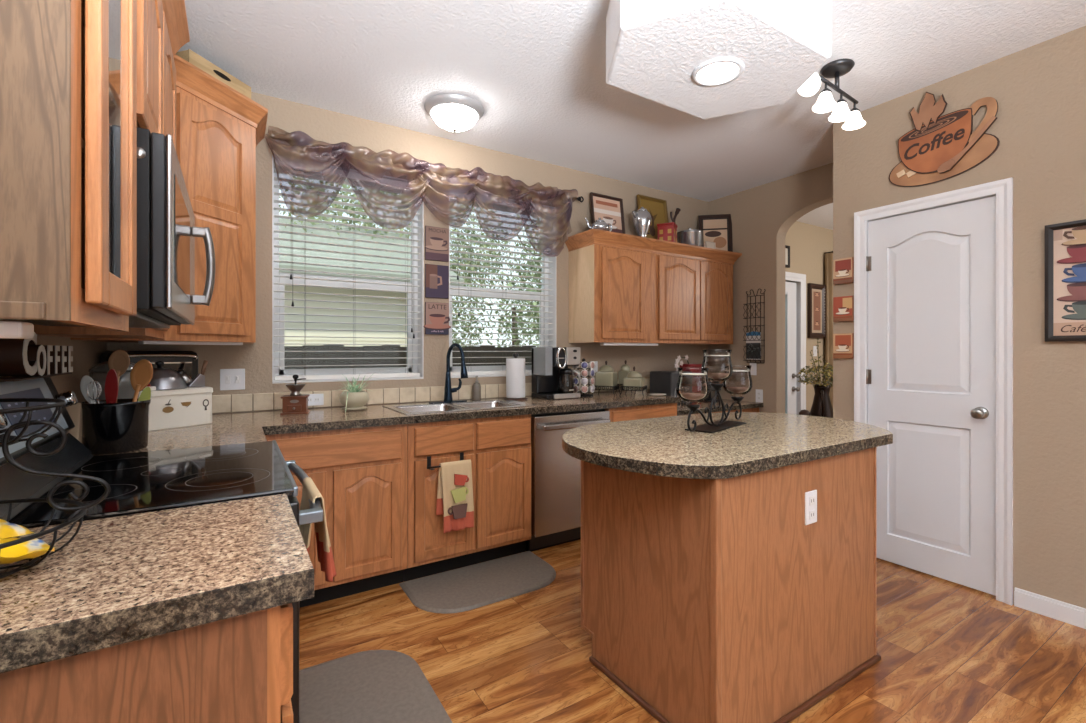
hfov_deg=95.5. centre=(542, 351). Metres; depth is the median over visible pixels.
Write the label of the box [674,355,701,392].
flower planter
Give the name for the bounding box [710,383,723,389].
candle cup
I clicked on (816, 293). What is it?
picture
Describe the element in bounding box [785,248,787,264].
picture
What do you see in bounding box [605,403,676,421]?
base cabinet
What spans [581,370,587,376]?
pod
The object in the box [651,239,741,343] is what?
upper cabinet
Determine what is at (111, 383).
spatula
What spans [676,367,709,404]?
glass
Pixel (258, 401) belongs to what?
tile backsplash
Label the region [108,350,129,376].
bowl
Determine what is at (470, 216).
window blind
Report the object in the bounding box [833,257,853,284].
canvas
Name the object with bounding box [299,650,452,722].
kitchen mat
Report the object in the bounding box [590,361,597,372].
wall plate
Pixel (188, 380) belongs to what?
spice shaker
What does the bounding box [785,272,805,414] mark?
trim
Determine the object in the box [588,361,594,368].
pod
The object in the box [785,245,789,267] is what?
picture frame
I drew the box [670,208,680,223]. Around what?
ornament
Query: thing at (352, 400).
potted plant
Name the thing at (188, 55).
wooden crate
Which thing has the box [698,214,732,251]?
picture frame
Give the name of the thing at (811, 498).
receptacle
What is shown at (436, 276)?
plaque
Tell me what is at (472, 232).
tree
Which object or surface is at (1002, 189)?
trim
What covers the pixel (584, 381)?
pod
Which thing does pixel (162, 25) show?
upper cabinet
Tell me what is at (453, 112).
ceiling light
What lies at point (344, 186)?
tree
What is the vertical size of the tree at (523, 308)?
5.374 m
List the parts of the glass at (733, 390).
glass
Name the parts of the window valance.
trim cord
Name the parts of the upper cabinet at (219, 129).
door, crown molding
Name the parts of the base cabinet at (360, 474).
door, drawer, door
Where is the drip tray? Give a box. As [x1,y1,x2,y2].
[553,393,580,398]
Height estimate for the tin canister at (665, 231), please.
0.182 m
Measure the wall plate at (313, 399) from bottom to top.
0.070 m
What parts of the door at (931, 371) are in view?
knob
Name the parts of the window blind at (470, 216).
rail, ladder cord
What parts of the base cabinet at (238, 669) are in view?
drawer, door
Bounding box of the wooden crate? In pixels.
[176,49,250,98]
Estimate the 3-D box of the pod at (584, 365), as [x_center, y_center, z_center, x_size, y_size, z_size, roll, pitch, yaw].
[0.312,0.103,3.716,0.056,0.056,0.030,0,0,0]
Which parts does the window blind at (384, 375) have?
ladder cord, rail, ladder cord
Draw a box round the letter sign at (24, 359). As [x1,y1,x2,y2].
[0,332,72,381]
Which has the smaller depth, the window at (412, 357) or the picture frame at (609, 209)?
the window at (412, 357)
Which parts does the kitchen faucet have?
deck plate, handle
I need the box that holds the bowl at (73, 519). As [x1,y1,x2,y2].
[0,498,86,578]
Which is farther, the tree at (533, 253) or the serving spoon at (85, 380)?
the tree at (533, 253)
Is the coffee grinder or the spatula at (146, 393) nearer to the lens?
the spatula at (146, 393)
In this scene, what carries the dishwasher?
on the floor
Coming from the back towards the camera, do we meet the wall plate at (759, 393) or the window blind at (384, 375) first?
the wall plate at (759, 393)
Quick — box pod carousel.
[577,358,592,396]
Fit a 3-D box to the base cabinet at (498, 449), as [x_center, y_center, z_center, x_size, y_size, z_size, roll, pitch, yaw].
[-0.561,0.820,3.095,0.764,0.872,0.660,0,0,-32]
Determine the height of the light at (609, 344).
0.021 m
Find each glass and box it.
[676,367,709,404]
[701,350,732,383]
[723,365,751,396]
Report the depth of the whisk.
1.64 m
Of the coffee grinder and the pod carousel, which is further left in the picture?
the coffee grinder
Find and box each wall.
[0,320,106,402]
[107,92,707,413]
[708,163,832,412]
[785,221,832,411]
[833,26,1085,607]
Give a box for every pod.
[573,377,578,384]
[574,385,579,392]
[581,362,587,368]
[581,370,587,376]
[581,378,587,384]
[581,386,587,392]
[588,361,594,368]
[588,369,594,376]
[588,377,594,384]
[588,385,594,392]
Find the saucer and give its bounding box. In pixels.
[648,393,665,395]
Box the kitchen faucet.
[429,343,467,403]
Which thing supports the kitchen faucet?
on the countertop at (241, 427)
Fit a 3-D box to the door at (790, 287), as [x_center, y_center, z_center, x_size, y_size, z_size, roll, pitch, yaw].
[2.554,0.226,5.403,0.830,2.020,0.110,0,0,-32]
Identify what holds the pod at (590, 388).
in the pod carousel
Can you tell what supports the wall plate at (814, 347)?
attached to the wall at (808, 243)
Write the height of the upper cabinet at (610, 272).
0.835 m
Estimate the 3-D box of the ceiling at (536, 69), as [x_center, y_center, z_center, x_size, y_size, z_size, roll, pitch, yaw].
[3.354,-1.540,1.720,8.890,0.120,7.650,0,0,-32]
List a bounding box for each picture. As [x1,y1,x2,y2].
[640,199,664,238]
[702,218,728,250]
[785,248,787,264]
[812,289,821,332]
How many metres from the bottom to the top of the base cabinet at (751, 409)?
0.760 m
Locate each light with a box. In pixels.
[0,321,33,338]
[139,341,242,344]
[424,93,483,131]
[600,343,657,345]
[692,57,743,86]
[797,59,865,129]
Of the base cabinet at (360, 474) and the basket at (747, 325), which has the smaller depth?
the base cabinet at (360, 474)
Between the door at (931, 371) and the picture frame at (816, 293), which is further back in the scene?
the picture frame at (816, 293)
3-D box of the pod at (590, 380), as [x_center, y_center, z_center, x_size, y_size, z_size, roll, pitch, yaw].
[0.365,0.224,3.742,0.030,0.056,0.056,0,0,38]
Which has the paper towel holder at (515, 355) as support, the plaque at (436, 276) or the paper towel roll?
the paper towel roll
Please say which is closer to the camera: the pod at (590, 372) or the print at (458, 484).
the print at (458, 484)
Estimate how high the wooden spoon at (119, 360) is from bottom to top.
0.332 m
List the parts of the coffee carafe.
lid, handle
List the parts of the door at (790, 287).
glass pane, knob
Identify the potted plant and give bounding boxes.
[339,374,372,411]
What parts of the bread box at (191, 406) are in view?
lid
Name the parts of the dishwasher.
handle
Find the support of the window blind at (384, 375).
attached to the window at (412, 357)
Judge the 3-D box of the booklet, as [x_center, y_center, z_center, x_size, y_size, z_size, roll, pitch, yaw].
[1.882,-0.053,4.409,0.007,0.255,0.144,0,0,-32]
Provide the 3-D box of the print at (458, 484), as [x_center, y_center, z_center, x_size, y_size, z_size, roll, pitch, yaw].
[-0.456,0.781,2.671,0.121,0.242,0.018,0,0,-32]
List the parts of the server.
blade, handle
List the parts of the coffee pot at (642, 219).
handle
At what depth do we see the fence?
5.44 m
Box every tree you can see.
[279,184,386,238]
[309,184,509,344]
[450,221,541,346]
[487,237,541,346]
[522,253,541,344]
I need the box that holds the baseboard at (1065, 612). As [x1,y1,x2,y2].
[1014,587,1085,628]
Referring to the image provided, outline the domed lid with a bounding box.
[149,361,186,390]
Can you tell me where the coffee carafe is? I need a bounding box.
[558,368,580,392]
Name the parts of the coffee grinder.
drawer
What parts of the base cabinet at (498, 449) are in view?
drawer, door, drawer, door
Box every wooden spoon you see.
[108,350,129,402]
[130,359,152,401]
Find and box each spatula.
[105,369,118,402]
[138,387,150,400]
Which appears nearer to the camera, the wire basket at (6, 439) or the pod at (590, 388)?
the wire basket at (6, 439)
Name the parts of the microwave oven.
door, panel, handle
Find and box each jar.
[799,409,810,415]
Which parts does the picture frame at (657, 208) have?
frame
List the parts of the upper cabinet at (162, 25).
door, door, crown molding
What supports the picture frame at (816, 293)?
attached to the wall at (808, 243)
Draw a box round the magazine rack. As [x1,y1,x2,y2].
[743,289,765,362]
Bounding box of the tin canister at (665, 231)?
[657,222,677,241]
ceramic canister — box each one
[592,361,620,395]
[615,360,635,392]
[620,367,647,395]
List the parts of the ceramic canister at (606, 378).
lid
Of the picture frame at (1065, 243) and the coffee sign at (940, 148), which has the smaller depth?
the picture frame at (1065, 243)
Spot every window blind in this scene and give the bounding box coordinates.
[274,163,419,380]
[450,209,552,375]
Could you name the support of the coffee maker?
on the countertop at (241, 427)
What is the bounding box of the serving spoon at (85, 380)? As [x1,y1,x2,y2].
[80,375,96,403]
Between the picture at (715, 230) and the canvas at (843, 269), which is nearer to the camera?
the canvas at (843, 269)
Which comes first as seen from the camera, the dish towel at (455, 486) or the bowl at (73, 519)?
the bowl at (73, 519)
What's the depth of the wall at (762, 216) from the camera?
4.34 m
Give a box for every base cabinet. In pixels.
[0,603,292,722]
[265,424,406,607]
[404,414,530,581]
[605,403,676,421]
[703,408,758,413]
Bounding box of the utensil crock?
[80,398,150,454]
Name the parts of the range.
knob, control panel, knob, trim, oven door, handle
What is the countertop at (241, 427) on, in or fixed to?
on the base cabinet
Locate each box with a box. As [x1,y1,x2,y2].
[66,403,81,441]
[139,387,212,430]
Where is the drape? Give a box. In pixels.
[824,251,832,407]
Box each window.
[272,155,423,383]
[449,225,555,377]
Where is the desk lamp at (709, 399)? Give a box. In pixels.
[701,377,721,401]
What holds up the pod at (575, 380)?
in the pod carousel
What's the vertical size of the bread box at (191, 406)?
0.172 m
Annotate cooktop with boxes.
[9,441,293,528]
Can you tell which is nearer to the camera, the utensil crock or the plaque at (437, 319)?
the utensil crock
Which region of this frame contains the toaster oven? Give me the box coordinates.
[100,351,197,379]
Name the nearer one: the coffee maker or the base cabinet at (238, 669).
the base cabinet at (238, 669)
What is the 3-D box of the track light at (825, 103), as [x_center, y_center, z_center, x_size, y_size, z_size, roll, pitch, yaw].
[1.498,-1.352,2.542,0.587,0.256,0.156,0,0,-36]
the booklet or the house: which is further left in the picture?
the house
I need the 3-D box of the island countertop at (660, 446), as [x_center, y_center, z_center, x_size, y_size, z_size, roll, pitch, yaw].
[0.797,0.363,2.161,1.578,0.042,0.890,0,0,-32]
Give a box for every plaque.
[423,302,450,334]
[425,226,448,261]
[425,264,448,298]
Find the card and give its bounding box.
[705,241,714,248]
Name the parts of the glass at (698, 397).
glass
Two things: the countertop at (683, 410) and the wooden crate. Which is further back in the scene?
the countertop at (683, 410)
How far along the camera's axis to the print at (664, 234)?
4.14 m
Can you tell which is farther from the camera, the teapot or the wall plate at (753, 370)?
the wall plate at (753, 370)
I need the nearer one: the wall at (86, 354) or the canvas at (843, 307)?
the wall at (86, 354)
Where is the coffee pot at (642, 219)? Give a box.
[632,207,653,236]
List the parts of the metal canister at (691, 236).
lid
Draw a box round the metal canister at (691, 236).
[677,228,702,246]
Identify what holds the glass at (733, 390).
on the candle holder
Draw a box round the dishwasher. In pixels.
[525,409,610,551]
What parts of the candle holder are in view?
plate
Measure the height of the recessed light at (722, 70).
0.010 m
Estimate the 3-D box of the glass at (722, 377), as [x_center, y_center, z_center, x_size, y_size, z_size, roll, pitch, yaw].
[0.789,0.068,2.236,0.136,0.153,0.136,0,0,-32]
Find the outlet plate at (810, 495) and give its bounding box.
[805,490,816,524]
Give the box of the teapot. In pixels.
[584,218,611,230]
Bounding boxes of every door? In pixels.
[785,282,799,413]
[866,196,995,595]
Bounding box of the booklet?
[746,331,760,359]
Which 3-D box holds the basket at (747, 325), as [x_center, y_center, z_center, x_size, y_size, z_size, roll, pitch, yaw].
[1.886,-0.164,4.412,0.052,0.135,0.186,0,0,-32]
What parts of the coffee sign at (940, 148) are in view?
handle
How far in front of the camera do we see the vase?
4.44 m
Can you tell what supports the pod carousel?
on the countertop at (241, 427)
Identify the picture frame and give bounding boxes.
[590,192,624,233]
[637,194,668,238]
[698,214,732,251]
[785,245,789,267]
[807,283,825,337]
[1045,219,1085,341]
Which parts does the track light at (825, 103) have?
lamp shade, lamp shade, lamp arm, lamp shade, lamp arm, lamp shade, lamp arm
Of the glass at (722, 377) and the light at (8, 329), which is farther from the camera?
the glass at (722, 377)
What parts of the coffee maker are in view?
control panel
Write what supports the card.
on the upper cabinet at (692, 286)
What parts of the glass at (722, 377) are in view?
glass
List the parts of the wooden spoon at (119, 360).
handle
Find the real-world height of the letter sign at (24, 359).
0.122 m
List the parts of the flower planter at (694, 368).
pot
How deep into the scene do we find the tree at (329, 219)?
11.56 m
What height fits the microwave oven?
0.397 m
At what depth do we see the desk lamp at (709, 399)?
4.46 m
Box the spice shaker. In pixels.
[176,369,191,384]
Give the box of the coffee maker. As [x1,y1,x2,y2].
[532,347,580,399]
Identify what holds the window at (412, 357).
in the wall at (331, 127)
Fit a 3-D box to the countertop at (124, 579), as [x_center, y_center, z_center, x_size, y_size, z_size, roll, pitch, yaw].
[-0.764,0.366,0.813,0.646,0.048,0.486,0,0,-32]
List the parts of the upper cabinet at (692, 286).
door, crown molding, door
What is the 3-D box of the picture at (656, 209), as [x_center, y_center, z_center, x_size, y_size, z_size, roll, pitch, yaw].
[0.987,-1.136,4.382,0.289,0.419,0.003,0,-7,-32]
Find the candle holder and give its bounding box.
[685,383,745,432]
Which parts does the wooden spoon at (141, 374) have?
handle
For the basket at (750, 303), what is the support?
on the magazine rack
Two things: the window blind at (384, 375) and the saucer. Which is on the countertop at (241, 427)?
the saucer
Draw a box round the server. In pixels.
[187,360,207,387]
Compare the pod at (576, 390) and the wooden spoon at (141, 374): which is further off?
the pod at (576, 390)
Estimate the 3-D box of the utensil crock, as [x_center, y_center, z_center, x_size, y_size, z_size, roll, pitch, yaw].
[-1.480,0.257,1.710,0.188,0.170,0.188,0,0,-32]
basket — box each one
[0,398,65,446]
[0,398,110,578]
[743,302,764,318]
[743,325,764,340]
[743,346,764,360]
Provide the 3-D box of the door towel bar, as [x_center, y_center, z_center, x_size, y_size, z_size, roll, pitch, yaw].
[-0.521,0.598,2.693,0.250,0.062,0.062,0,0,-32]
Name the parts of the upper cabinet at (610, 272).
panel, crown molding, door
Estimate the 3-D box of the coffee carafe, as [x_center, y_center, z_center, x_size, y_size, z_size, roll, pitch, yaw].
[0.184,0.213,3.633,0.153,0.180,0.131,0,0,-32]
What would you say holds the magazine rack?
attached to the wall at (762, 216)
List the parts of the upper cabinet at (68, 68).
light rail, panel, frame, door, glass pane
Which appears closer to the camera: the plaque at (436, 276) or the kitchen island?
the kitchen island
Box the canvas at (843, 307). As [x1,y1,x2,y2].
[833,296,853,321]
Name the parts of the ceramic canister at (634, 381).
lid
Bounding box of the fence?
[284,345,535,368]
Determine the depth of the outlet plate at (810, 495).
1.75 m
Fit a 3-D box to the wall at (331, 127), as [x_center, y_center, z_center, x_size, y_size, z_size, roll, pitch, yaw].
[-0.329,-0.112,3.737,4.795,2.736,0.160,0,0,-32]
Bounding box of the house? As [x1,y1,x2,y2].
[279,218,463,346]
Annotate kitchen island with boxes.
[581,447,880,722]
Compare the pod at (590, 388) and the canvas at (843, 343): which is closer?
the canvas at (843, 343)
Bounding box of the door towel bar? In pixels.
[427,452,463,469]
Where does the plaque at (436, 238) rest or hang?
attached to the wall at (331, 127)
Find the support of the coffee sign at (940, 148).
attached to the wall at (1039, 90)
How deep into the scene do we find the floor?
2.04 m
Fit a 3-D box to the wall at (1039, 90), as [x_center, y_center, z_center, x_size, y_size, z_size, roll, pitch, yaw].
[3.687,-0.112,0.956,0.708,2.736,5.700,0,0,-32]
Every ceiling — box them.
[178,0,1085,229]
[606,0,830,119]
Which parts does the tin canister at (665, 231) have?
lid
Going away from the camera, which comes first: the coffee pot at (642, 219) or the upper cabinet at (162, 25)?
the upper cabinet at (162, 25)
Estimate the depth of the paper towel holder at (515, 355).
3.46 m
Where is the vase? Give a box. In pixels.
[798,339,832,417]
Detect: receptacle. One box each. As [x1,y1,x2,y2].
[308,397,319,401]
[809,496,814,519]
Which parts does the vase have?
handle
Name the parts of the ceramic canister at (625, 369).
lid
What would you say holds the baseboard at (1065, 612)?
attached to the wall at (1039, 90)
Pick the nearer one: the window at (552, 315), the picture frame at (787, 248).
the window at (552, 315)
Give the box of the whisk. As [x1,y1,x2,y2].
[87,380,101,403]
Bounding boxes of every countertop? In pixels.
[0,494,313,673]
[81,391,681,455]
[562,412,892,478]
[677,398,762,415]
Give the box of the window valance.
[265,126,583,256]
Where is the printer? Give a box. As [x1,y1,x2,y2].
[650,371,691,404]
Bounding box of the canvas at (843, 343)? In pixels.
[833,333,853,358]
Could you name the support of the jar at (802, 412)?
on the side table
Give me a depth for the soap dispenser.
3.46 m
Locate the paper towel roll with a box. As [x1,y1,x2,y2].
[506,358,524,397]
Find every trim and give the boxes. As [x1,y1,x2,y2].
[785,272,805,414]
[854,177,1012,604]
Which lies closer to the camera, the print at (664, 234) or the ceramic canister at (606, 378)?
the ceramic canister at (606, 378)
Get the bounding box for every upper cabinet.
[0,0,136,331]
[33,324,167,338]
[71,54,267,342]
[137,0,189,149]
[565,229,655,342]
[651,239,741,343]
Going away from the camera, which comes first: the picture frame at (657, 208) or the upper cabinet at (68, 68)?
the upper cabinet at (68, 68)
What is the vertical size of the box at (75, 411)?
0.173 m
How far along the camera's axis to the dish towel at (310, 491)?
1.41 m
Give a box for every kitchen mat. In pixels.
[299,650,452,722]
[399,551,555,613]
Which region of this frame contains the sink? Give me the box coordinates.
[382,399,538,414]
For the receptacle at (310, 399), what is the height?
0.026 m
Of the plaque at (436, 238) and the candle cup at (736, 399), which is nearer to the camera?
the candle cup at (736, 399)
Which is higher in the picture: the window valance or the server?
the window valance
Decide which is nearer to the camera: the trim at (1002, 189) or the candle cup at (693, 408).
the candle cup at (693, 408)
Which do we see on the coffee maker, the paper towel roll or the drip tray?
the drip tray
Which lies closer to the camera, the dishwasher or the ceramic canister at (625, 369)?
the dishwasher
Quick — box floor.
[299,539,1085,722]
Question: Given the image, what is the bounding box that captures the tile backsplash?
[212,376,702,413]
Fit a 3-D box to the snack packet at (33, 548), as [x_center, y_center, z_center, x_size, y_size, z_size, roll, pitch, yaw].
[-0.828,0.299,0.726,0.100,0.047,0.149,0,0,38]
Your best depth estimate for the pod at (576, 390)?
3.73 m
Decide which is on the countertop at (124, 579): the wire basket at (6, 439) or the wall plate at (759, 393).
the wire basket at (6, 439)
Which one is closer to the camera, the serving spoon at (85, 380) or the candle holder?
the serving spoon at (85, 380)
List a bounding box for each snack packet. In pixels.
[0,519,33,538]
[0,537,54,563]
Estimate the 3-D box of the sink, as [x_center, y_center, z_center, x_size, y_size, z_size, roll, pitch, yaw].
[-0.515,0.431,3.098,0.844,0.189,0.509,0,0,-32]
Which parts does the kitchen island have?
edge trim, panel, corner trim, shoe molding, panel, corner trim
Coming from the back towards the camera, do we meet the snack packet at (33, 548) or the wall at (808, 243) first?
the wall at (808, 243)
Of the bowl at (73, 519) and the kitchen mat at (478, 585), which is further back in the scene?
the kitchen mat at (478, 585)
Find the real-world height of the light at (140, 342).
0.016 m
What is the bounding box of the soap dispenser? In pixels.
[473,376,480,399]
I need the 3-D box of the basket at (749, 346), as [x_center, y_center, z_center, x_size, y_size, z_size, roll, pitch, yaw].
[1.886,0.016,4.412,0.052,0.135,0.186,0,0,-32]
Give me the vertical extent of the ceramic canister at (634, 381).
0.225 m
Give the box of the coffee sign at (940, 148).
[889,92,999,186]
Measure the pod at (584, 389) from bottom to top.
0.056 m
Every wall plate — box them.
[220,369,244,389]
[308,394,323,405]
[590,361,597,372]
[750,363,756,374]
[756,389,762,402]
[813,346,816,355]
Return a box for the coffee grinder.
[280,375,309,414]
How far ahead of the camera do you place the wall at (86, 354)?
2.00 m
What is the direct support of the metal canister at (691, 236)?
on the upper cabinet at (692, 286)
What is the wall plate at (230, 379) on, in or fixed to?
attached to the wall at (331, 127)
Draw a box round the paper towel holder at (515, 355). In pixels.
[504,353,527,400]
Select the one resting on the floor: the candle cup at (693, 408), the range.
the range
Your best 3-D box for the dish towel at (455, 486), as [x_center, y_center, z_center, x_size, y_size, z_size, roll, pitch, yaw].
[-0.475,0.784,2.685,0.202,0.373,0.062,0,0,-32]
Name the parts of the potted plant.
pot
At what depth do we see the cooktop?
1.27 m
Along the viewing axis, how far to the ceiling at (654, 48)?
1.95 m
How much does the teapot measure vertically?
0.138 m
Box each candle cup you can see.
[686,404,699,411]
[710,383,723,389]
[731,396,743,402]
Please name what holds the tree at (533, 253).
on the ground
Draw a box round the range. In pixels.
[0,376,322,722]
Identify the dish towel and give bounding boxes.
[299,477,336,581]
[436,459,473,532]
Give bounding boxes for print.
[448,474,468,518]
[659,229,676,241]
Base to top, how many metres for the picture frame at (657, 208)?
0.474 m
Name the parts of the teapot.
spout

